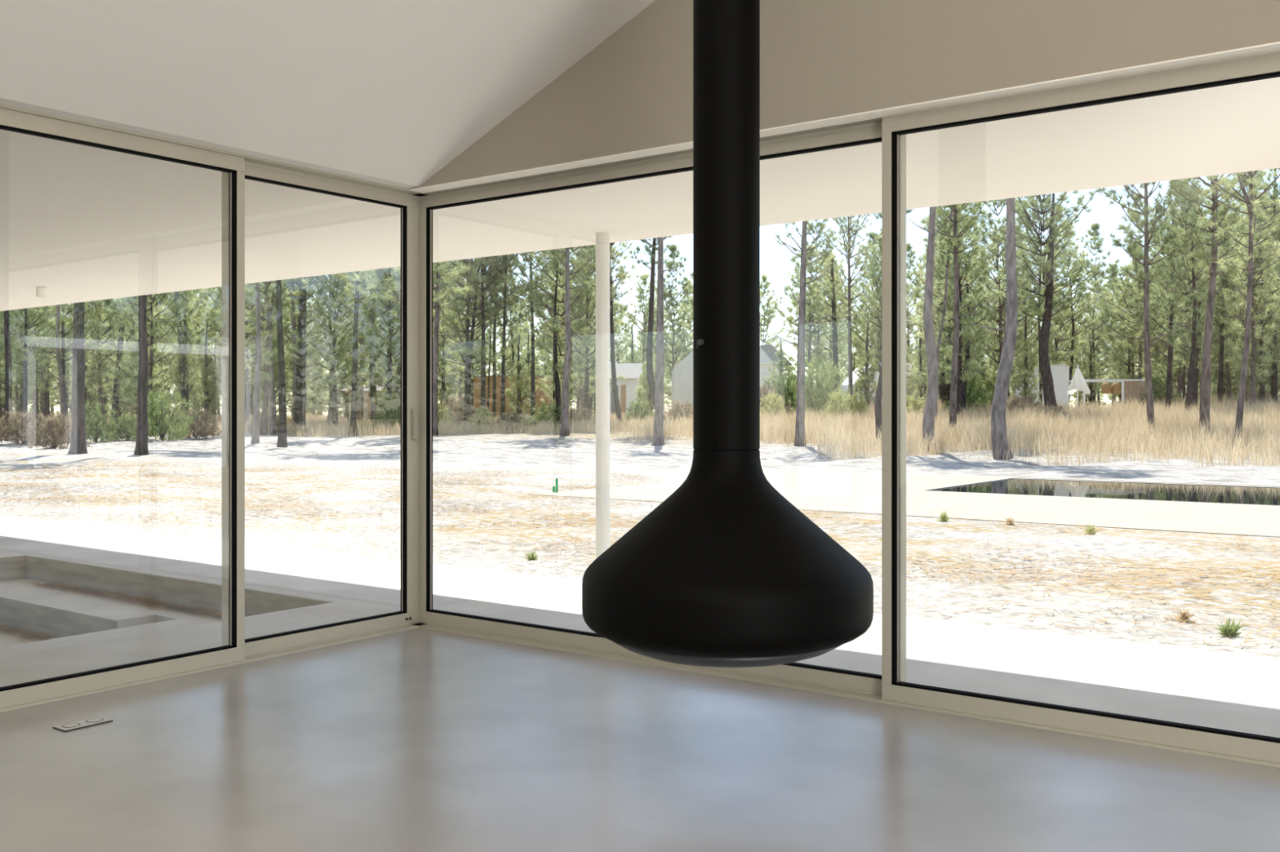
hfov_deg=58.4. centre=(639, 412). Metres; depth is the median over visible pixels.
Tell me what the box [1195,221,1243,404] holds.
pine tree
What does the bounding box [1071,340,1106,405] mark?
young pine
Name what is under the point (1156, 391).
shrub
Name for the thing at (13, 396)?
young pine
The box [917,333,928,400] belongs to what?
young pine
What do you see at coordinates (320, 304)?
pine tree
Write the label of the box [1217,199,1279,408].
pine tree
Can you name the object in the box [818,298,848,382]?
pine tree
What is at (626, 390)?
house
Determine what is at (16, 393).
pine tree
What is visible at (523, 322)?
pine tree
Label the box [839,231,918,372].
pine tree
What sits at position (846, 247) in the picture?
pine tree
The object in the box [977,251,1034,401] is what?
pine tree
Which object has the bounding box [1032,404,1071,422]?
shrub
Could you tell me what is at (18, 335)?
pine tree
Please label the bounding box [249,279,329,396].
pine tree
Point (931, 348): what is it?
pine tree
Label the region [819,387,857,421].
shrub
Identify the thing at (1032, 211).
pine tree
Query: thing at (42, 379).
pine tree
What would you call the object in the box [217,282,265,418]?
pine tree
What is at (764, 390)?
shrub
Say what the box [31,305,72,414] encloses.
pine tree
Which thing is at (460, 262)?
pine tree
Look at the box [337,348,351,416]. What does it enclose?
young pine
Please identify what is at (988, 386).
shrub
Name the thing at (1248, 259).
pine tree
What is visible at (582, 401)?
pine tree
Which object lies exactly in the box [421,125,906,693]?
window frame
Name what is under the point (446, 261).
pine tree
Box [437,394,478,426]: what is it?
shrub
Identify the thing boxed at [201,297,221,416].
pine tree
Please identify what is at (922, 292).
pine tree
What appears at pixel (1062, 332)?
pine tree
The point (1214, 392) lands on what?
young pine
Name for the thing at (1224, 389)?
pine tree
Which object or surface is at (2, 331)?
pine tree
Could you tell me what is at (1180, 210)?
pine tree
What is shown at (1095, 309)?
pine tree
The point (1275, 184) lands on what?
pine tree
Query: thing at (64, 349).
pine tree
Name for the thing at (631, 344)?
young pine
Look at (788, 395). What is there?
shrub
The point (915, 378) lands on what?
young pine
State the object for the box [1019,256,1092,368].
pine tree
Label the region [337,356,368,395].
young pine
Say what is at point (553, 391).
young pine
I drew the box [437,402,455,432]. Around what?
shrub
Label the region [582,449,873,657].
hood
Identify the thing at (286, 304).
pine tree
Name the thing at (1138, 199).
pine tree
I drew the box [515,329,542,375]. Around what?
young pine
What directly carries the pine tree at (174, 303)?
on the ground at (556, 454)
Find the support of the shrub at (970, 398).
on the ground at (556, 454)
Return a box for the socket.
[52,715,112,732]
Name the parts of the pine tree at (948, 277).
crown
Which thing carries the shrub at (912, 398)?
on the ground at (556, 454)
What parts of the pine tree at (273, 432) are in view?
crown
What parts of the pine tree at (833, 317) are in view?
crown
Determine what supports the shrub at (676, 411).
on the ground at (556, 454)
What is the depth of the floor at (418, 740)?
4.14 m
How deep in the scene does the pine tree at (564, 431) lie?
47.91 m
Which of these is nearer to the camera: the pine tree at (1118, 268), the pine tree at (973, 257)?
the pine tree at (973, 257)
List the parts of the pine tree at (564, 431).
crown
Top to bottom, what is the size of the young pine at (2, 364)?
6.022 m
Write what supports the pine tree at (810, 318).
on the ground at (556, 454)
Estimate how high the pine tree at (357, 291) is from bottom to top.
13.379 m
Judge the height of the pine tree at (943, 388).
10.266 m
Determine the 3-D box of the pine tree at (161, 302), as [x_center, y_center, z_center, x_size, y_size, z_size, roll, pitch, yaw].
[-26.820,-5.123,60.972,4.607,12.356,4.032,0,0,39]
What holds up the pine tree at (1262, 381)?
on the ground at (556, 454)
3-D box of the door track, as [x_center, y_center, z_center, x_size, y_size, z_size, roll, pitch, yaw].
[2.247,1.190,3.885,8.700,0.020,0.130,0,0,36]
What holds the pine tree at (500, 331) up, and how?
on the ground at (556, 454)
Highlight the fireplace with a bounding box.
[582,0,873,667]
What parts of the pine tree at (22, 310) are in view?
crown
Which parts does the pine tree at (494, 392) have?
crown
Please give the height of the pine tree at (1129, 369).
10.918 m
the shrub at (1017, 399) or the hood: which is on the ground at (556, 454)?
the shrub at (1017, 399)
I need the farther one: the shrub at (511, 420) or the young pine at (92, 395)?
the young pine at (92, 395)
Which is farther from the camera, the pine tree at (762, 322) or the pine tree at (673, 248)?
the pine tree at (762, 322)
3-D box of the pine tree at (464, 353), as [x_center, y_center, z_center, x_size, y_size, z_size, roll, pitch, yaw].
[-8.597,-6.449,56.433,6.288,14.872,6.790,0,0,31]
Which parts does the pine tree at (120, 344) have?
crown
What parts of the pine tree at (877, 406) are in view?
crown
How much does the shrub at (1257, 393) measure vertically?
1.634 m
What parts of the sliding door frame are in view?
rail, rail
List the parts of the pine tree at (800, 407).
crown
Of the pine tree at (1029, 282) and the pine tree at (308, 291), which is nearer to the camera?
the pine tree at (1029, 282)
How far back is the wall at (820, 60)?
4.71 m
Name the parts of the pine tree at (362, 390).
crown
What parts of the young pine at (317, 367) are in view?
crown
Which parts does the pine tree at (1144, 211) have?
crown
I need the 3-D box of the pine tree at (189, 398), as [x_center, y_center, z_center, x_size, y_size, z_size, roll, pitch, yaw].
[-37.804,-4.593,97.333,5.806,10.941,6.113,0,0,25]
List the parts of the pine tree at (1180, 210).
crown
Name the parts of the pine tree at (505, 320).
crown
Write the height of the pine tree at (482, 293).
13.354 m
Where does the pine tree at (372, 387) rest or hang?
on the ground at (556, 454)
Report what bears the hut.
on the ground at (556, 454)
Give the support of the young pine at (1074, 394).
on the ground at (556, 454)
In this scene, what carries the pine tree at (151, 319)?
on the ground at (556, 454)
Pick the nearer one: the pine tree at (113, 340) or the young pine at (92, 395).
the young pine at (92, 395)
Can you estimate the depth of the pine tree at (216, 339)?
67.90 m
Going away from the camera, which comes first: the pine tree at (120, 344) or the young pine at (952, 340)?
the pine tree at (120, 344)
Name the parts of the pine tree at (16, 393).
crown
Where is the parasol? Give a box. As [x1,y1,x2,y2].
[1066,364,1090,407]
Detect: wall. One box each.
[0,555,329,638]
[408,0,1279,189]
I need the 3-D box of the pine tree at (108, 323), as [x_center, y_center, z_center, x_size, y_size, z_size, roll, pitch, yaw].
[-54.876,-5.296,117.878,6.230,12.284,5.546,0,0,-36]
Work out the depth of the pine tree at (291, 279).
71.22 m
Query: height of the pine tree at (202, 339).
14.805 m
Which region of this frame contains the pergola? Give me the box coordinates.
[1069,379,1146,408]
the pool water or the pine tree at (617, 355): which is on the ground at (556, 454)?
the pine tree at (617, 355)
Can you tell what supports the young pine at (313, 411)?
on the ground at (556, 454)
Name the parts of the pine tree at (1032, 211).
crown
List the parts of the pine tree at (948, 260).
crown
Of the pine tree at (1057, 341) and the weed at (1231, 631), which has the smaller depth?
the weed at (1231, 631)
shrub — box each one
[0,407,58,444]
[22,412,93,448]
[69,400,123,443]
[107,412,137,441]
[123,388,199,441]
[169,407,222,439]
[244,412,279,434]
[370,391,400,434]
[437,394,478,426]
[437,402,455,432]
[463,404,495,431]
[493,410,530,433]
[522,400,574,431]
[568,404,595,430]
[623,397,654,425]
[663,399,693,422]
[760,382,792,417]
[760,389,786,417]
[767,372,813,414]
[786,354,853,416]
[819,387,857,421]
[845,390,871,415]
[906,393,925,413]
[942,374,992,413]
[966,368,1010,408]
[1005,393,1044,414]
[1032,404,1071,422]
[1138,376,1182,405]
[1231,387,1279,405]
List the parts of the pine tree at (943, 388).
crown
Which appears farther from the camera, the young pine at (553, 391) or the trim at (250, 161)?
the young pine at (553, 391)
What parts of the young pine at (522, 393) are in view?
crown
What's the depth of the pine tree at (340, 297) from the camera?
57.79 m
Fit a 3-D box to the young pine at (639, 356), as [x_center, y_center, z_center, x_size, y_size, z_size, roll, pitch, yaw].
[0.269,-2.593,94.223,4.269,6.890,4.003,0,0,-22]
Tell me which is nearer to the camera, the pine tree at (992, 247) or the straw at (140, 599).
the straw at (140, 599)
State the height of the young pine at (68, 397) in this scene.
7.833 m
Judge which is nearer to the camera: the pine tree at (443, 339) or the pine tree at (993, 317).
the pine tree at (993, 317)
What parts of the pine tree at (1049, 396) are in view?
crown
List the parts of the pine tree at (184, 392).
crown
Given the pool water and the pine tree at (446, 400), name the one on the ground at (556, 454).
the pine tree at (446, 400)
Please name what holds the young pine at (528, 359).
on the ground at (556, 454)
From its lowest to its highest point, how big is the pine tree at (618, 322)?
12.454 m
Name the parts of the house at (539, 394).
door, door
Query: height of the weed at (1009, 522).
0.239 m
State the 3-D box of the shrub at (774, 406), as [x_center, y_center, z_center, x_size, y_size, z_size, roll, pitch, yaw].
[6.354,-0.189,54.094,1.695,1.923,1.773,0,0,-44]
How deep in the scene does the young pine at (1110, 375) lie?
91.08 m
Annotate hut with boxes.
[339,384,393,420]
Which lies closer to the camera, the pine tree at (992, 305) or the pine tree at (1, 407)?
the pine tree at (1, 407)
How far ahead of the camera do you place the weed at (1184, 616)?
6.96 m
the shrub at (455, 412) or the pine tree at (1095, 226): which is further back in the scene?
the pine tree at (1095, 226)
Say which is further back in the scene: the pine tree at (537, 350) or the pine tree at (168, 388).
the pine tree at (537, 350)
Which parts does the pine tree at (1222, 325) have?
crown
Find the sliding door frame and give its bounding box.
[0,107,244,708]
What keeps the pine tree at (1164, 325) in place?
on the ground at (556, 454)
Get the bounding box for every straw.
[0,461,1279,646]
[0,580,248,642]
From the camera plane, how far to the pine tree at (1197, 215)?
75.69 m
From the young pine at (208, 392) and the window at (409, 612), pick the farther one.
the young pine at (208, 392)
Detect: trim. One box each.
[0,104,426,199]
[0,621,425,712]
[408,41,1279,193]
[413,117,881,199]
[418,196,421,622]
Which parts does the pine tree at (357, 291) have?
crown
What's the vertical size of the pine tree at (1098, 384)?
11.132 m
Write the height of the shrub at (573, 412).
1.382 m
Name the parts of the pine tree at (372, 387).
crown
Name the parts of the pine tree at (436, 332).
crown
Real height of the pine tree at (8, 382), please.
13.781 m
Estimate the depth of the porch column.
8.06 m
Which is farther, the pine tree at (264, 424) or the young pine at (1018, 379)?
the young pine at (1018, 379)
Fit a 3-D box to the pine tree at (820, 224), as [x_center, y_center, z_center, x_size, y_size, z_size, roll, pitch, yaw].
[12.337,-7.220,79.346,5.912,15.099,6.384,0,0,28]
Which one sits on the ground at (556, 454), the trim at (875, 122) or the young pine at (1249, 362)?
the young pine at (1249, 362)
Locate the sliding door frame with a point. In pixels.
(15, 695)
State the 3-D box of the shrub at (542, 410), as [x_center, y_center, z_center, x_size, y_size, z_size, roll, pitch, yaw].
[-4.483,0.206,54.873,2.770,1.626,2.839,0,0,35]
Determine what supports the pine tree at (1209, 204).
on the ground at (556, 454)
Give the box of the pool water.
[933,478,1279,505]
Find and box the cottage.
[840,362,918,407]
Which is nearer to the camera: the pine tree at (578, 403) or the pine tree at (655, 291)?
the pine tree at (578, 403)
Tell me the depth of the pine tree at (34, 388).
61.70 m
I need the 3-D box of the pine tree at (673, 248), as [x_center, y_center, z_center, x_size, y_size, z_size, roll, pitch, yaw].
[2.722,-5.906,83.727,5.955,13.438,6.430,0,0,-1]
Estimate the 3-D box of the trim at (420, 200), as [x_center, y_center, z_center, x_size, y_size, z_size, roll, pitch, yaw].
[-1.252,-0.020,6.514,0.068,2.440,0.063,0,0,36]
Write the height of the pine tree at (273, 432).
13.318 m
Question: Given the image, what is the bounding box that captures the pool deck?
[528,470,1279,537]
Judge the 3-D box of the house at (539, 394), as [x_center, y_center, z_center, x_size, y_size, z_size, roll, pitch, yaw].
[-7.454,-0.636,68.500,4.477,3.020,5.300,0,0,0]
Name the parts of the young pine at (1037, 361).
crown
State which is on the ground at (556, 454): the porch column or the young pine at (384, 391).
the young pine at (384, 391)
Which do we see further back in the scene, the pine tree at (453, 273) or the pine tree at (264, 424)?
the pine tree at (264, 424)
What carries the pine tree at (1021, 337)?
on the ground at (556, 454)
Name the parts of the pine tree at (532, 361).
crown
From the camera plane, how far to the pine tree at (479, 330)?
75.80 m
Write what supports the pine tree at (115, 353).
on the ground at (556, 454)
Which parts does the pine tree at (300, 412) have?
crown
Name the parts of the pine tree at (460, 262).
crown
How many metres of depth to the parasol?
57.78 m
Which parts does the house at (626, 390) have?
pane, door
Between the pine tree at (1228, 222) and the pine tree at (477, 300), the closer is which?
the pine tree at (477, 300)
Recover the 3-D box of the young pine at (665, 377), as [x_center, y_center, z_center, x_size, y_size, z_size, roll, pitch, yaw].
[0.725,-2.475,96.860,4.012,6.699,4.278,0,0,-1]
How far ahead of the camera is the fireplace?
3.77 m
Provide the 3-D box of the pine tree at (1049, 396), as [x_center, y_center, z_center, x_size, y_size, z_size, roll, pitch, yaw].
[18.372,-5.305,52.410,5.137,11.683,5.161,0,0,-7]
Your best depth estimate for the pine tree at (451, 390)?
80.14 m
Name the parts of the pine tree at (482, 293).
crown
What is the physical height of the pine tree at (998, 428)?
13.369 m
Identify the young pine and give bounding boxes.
[0,358,31,413]
[0,360,16,420]
[27,370,59,414]
[39,325,72,416]
[66,315,97,417]
[69,359,107,410]
[93,331,178,431]
[103,334,133,418]
[110,338,135,416]
[121,328,159,415]
[158,291,208,421]
[158,386,172,414]
[188,323,222,421]
[200,374,222,414]
[250,293,293,420]
[306,324,328,415]
[306,374,328,417]
[324,351,359,419]
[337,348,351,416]
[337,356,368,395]
[377,366,396,418]
[438,378,458,405]
[505,334,539,422]
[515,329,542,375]
[521,348,542,375]
[534,345,573,414]
[560,381,577,413]
[573,374,595,414]
[621,324,647,412]
[633,360,668,413]
[636,339,667,406]
[642,354,671,412]
[760,338,795,412]
[783,365,819,404]
[813,365,847,403]
[852,320,879,411]
[906,326,939,404]
[906,345,927,405]
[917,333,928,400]
[943,340,986,391]
[982,332,1013,388]
[1008,356,1019,398]
[1009,310,1043,407]
[1010,327,1039,378]
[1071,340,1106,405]
[1071,358,1097,406]
[1095,349,1137,403]
[1161,355,1182,395]
[1185,368,1217,394]
[1198,364,1217,396]
[1212,305,1279,399]
[1216,370,1239,393]
[1231,362,1270,391]
[1255,325,1279,399]
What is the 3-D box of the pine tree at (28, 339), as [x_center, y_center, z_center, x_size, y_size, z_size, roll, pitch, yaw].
[-30.739,-4.308,57.502,4.564,10.760,3.994,0,0,8]
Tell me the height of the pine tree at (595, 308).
12.390 m
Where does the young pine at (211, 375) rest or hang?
on the ground at (556, 454)
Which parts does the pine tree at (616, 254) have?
crown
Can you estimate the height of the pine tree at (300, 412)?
13.314 m
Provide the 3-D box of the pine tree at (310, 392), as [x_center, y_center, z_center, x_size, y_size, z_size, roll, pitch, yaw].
[-20.289,-5.437,67.417,4.730,13.057,4.067,0,0,-26]
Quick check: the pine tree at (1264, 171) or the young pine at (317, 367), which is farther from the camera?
the young pine at (317, 367)
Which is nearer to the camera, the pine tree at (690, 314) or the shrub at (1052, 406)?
the shrub at (1052, 406)
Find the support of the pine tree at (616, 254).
on the ground at (556, 454)
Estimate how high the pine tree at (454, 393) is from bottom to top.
8.811 m
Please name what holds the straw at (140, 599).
on the floor at (131, 620)
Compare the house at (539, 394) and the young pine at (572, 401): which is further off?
the young pine at (572, 401)
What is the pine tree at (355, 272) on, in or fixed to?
on the ground at (556, 454)
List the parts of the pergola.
post, post, slat panel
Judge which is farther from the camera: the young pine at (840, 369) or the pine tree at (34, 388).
the young pine at (840, 369)
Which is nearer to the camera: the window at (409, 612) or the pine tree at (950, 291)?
the window at (409, 612)
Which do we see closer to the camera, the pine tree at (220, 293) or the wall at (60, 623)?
the wall at (60, 623)
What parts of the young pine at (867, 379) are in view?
crown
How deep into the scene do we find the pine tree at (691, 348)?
128.40 m
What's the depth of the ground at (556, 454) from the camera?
14.28 m
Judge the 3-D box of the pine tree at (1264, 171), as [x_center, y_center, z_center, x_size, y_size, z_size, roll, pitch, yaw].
[32.768,-7.265,61.403,6.221,14.757,5.761,0,0,-27]
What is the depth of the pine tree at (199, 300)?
64.09 m
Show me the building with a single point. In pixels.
(1060, 372)
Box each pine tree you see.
[0,302,74,429]
[0,304,73,418]
[0,306,43,413]
[0,306,106,422]
[0,307,51,418]
[0,307,55,418]
[0,309,22,380]
[0,316,17,419]
[0,331,31,417]
[4,310,13,440]
[12,334,52,411]
[20,298,115,415]
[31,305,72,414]
[40,311,51,418]
[49,315,91,415]
[54,300,118,417]
[55,304,65,424]
[60,296,136,424]
[64,300,119,416]
[67,298,138,414]
[67,302,87,454]
[97,323,124,410]
[101,293,168,413]
[102,298,138,424]
[110,290,197,427]
[124,293,166,455]
[124,293,168,389]
[135,292,202,416]
[147,288,221,426]
[153,292,189,413]
[157,288,205,422]
[163,289,216,378]
[170,298,220,412]
[173,288,222,416]
[192,282,292,399]
[195,281,313,422]
[196,287,255,381]
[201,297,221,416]
[203,300,278,402]
[209,287,253,384]
[215,276,311,435]
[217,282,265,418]
[244,279,318,408]
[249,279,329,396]
[250,282,284,444]
[252,278,333,410]
[252,279,292,435]
[260,278,351,379]
[271,278,308,423]
[275,280,287,447]
[281,275,324,427]
[284,290,327,416]
[289,272,378,428]
[292,273,353,427]
[306,320,329,410]
[307,271,354,395]
[315,271,396,382]
[321,306,352,420]
[325,271,396,422]
[332,269,374,436]
[337,271,380,386]
[338,260,476,317]
[338,301,378,370]
[343,266,400,423]
[344,269,399,423]
[346,270,395,417]
[359,266,400,428]
[374,266,400,417]
[375,261,473,380]
[375,272,433,382]
[397,294,464,404]
[432,254,535,424]
[432,259,468,410]
[432,260,468,435]
[432,262,493,407]
[433,259,488,407]
[444,312,496,401]
[448,278,493,410]
[449,256,507,414]
[455,255,516,412]
[476,256,511,410]
[480,253,530,419]
[484,254,515,417]
[486,255,530,375]
[490,306,546,374]
[495,295,535,375]
[499,244,610,428]
[499,248,565,426]
[517,255,564,376]
[522,244,637,416]
[522,248,583,372]
[526,278,577,410]
[538,244,595,435]
[538,248,624,416]
[538,259,631,384]
[551,294,610,413]
[555,245,611,410]
[573,307,619,413]
[591,240,635,423]
[609,301,638,363]
[616,272,666,411]
[626,235,673,431]
[635,276,686,402]
[635,313,666,408]
[637,242,693,410]
[644,237,688,445]
[653,328,693,386]
[664,283,693,400]
[675,277,693,344]
[760,273,794,380]
[760,315,781,348]
[764,220,837,446]
[773,218,860,394]
[779,243,845,386]
[786,251,858,404]
[808,256,855,401]
[813,213,881,403]
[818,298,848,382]
[836,244,920,373]
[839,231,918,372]
[852,289,879,364]
[857,235,915,368]
[868,208,913,446]
[870,240,925,364]
[906,207,983,400]
[906,227,991,404]
[907,206,951,450]
[909,292,946,387]
[911,200,1006,409]
[911,277,969,400]
[912,252,952,356]
[913,204,999,414]
[915,235,954,405]
[916,201,998,433]
[919,202,973,428]
[947,199,1058,387]
[950,255,998,381]
[969,197,1057,459]
[973,226,1038,376]
[974,305,1010,388]
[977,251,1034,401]
[982,190,1098,413]
[991,208,1063,368]
[1019,193,1061,404]
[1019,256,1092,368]
[1027,311,1070,364]
[1029,202,1105,377]
[1032,293,1087,364]
[1033,222,1111,400]
[1053,222,1126,404]
[1059,315,1098,405]
[1078,299,1128,407]
[1078,309,1109,396]
[1086,181,1191,432]
[1087,267,1136,400]
[1088,191,1175,379]
[1088,262,1155,388]
[1091,261,1168,379]
[1091,265,1129,404]
[1101,179,1229,404]
[1120,255,1188,397]
[1129,257,1174,387]
[1137,224,1233,387]
[1137,324,1176,384]
[1140,207,1197,410]
[1147,176,1234,413]
[1151,170,1272,433]
[1155,194,1228,411]
[1161,256,1217,396]
[1168,179,1205,402]
[1173,214,1217,395]
[1177,180,1258,397]
[1186,168,1279,378]
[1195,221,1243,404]
[1197,168,1279,444]
[1200,255,1268,399]
[1200,282,1233,395]
[1204,222,1235,386]
[1205,170,1279,404]
[1217,191,1279,404]
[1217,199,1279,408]
[1234,192,1279,395]
[1245,168,1279,404]
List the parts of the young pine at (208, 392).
crown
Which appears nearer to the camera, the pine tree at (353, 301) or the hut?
the hut
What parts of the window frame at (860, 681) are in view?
rail, rail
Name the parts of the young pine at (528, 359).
crown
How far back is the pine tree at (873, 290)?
97.68 m
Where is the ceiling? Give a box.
[0,0,655,189]
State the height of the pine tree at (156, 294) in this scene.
10.538 m
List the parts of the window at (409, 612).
rail, rail, handle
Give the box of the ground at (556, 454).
[0,417,1279,658]
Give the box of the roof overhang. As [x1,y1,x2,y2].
[0,76,1279,311]
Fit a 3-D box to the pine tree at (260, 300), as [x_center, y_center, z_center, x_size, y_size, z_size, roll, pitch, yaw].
[-30.865,-6.675,89.787,6.218,15.157,6.778,0,0,-35]
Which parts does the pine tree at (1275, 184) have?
crown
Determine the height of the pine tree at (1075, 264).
12.268 m
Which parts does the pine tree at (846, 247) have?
crown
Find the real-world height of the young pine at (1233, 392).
8.067 m
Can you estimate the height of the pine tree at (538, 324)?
15.025 m
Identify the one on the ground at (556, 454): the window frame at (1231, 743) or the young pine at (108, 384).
the young pine at (108, 384)
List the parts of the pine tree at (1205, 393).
crown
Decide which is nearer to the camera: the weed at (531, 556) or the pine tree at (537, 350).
the weed at (531, 556)
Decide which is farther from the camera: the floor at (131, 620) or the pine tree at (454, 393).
the pine tree at (454, 393)
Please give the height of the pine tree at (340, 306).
12.537 m
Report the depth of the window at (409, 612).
6.39 m
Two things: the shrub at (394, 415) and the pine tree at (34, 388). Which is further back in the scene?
the pine tree at (34, 388)
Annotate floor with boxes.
[0,515,1279,851]
[0,578,222,657]
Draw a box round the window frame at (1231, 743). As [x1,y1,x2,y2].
[881,52,1279,763]
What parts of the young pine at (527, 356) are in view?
crown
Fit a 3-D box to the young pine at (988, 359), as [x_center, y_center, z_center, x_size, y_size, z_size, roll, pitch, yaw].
[30.644,-3.543,98.047,4.191,7.426,4.189,0,0,16]
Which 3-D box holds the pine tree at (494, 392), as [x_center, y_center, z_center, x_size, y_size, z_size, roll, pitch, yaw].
[-7.612,-5.758,60.030,2.714,13.379,2.556,0,0,-5]
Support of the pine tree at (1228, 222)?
on the ground at (556, 454)
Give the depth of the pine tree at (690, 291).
95.70 m
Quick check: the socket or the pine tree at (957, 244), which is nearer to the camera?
the socket
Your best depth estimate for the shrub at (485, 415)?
53.79 m
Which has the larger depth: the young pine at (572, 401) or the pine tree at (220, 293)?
the young pine at (572, 401)
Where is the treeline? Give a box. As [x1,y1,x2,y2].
[13,299,1279,415]
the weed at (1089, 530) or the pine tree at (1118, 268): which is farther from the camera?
the pine tree at (1118, 268)
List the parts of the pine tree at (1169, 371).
crown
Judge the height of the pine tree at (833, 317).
9.234 m
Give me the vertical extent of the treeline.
17.049 m
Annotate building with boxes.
[1015,364,1070,408]
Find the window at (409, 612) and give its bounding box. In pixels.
[222,165,418,655]
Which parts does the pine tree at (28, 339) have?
crown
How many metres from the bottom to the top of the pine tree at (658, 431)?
13.230 m
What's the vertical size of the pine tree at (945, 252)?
13.672 m
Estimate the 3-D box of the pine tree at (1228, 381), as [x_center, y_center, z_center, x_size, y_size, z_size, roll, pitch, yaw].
[33.522,-4.703,65.035,4.677,9.414,4.093,0,0,4]
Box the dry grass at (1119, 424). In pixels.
[0,391,1279,466]
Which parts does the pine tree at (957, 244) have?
crown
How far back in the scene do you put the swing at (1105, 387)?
62.72 m
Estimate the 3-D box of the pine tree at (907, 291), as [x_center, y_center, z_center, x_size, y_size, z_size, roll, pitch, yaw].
[19.285,-7.103,71.365,4.529,14.413,4.890,0,0,-39]
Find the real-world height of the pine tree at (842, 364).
13.215 m
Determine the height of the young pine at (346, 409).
5.506 m
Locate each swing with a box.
[1101,382,1111,393]
[1111,382,1120,393]
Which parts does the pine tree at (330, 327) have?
crown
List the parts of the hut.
post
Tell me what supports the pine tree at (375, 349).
on the ground at (556, 454)
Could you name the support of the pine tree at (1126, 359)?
on the ground at (556, 454)
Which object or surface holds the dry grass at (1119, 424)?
on the ground at (556, 454)
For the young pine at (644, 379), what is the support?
on the ground at (556, 454)
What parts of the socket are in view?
lid, lid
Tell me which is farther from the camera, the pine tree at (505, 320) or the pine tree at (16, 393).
the pine tree at (16, 393)
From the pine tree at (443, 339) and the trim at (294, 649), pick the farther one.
the pine tree at (443, 339)
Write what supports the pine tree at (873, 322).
on the ground at (556, 454)
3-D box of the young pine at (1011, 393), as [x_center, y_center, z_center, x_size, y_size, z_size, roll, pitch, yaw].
[30.342,-2.625,92.359,2.660,5.168,2.730,0,0,11]
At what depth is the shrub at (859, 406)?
53.81 m
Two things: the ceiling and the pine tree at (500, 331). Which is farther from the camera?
the pine tree at (500, 331)
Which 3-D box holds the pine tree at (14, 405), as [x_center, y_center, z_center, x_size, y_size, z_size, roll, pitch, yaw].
[-35.873,-4.370,64.718,5.156,10.984,4.495,0,0,7]
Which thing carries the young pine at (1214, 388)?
on the ground at (556, 454)
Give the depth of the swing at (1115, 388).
62.72 m
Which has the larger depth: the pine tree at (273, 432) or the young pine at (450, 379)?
the young pine at (450, 379)
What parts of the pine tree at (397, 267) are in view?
crown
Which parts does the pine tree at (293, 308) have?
crown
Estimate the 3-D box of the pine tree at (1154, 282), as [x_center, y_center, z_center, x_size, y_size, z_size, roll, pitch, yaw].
[35.042,-5.338,76.453,5.530,10.570,5.145,0,0,-32]
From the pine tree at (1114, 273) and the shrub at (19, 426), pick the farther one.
the pine tree at (1114, 273)
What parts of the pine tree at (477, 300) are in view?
crown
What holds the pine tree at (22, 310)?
on the ground at (556, 454)
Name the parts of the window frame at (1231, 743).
rail, rail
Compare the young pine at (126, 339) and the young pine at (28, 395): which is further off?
the young pine at (28, 395)
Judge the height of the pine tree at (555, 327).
11.754 m
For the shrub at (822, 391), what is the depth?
57.55 m
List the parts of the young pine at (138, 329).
crown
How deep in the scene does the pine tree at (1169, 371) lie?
54.90 m
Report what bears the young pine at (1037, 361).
on the ground at (556, 454)
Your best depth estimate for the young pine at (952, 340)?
75.72 m
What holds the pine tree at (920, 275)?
on the ground at (556, 454)
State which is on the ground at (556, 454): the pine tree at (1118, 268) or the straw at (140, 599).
the pine tree at (1118, 268)
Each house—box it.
[471,375,552,419]
[609,363,642,416]
[671,344,791,411]
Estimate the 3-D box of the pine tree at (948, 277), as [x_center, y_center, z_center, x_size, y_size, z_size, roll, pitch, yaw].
[22.217,-5.406,84.873,5.981,10.975,5.943,0,0,-20]
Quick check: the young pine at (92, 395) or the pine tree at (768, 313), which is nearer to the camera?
the young pine at (92, 395)
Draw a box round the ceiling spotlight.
[35,287,46,297]
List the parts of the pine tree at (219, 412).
crown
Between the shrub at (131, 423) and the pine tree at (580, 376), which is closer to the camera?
the shrub at (131, 423)
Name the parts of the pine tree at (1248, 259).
crown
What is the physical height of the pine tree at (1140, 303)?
11.524 m
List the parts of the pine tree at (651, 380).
crown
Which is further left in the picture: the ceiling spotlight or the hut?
the ceiling spotlight
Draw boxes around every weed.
[524,548,537,559]
[937,510,950,521]
[1001,516,1015,524]
[1082,523,1097,534]
[1168,606,1197,623]
[1211,617,1246,638]
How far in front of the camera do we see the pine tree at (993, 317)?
60.88 m
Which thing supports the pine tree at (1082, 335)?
on the ground at (556, 454)
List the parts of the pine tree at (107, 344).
crown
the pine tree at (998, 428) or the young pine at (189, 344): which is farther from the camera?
the young pine at (189, 344)
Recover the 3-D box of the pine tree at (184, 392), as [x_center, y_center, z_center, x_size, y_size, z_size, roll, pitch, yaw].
[-22.404,-5.617,55.428,2.836,13.398,3.045,0,0,34]
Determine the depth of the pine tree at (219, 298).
65.79 m
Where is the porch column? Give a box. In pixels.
[595,232,609,558]
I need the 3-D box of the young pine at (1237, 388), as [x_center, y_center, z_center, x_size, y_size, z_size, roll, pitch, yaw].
[45.332,-2.779,87.366,3.189,5.421,3.292,0,0,-3]
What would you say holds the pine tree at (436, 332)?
on the ground at (556, 454)

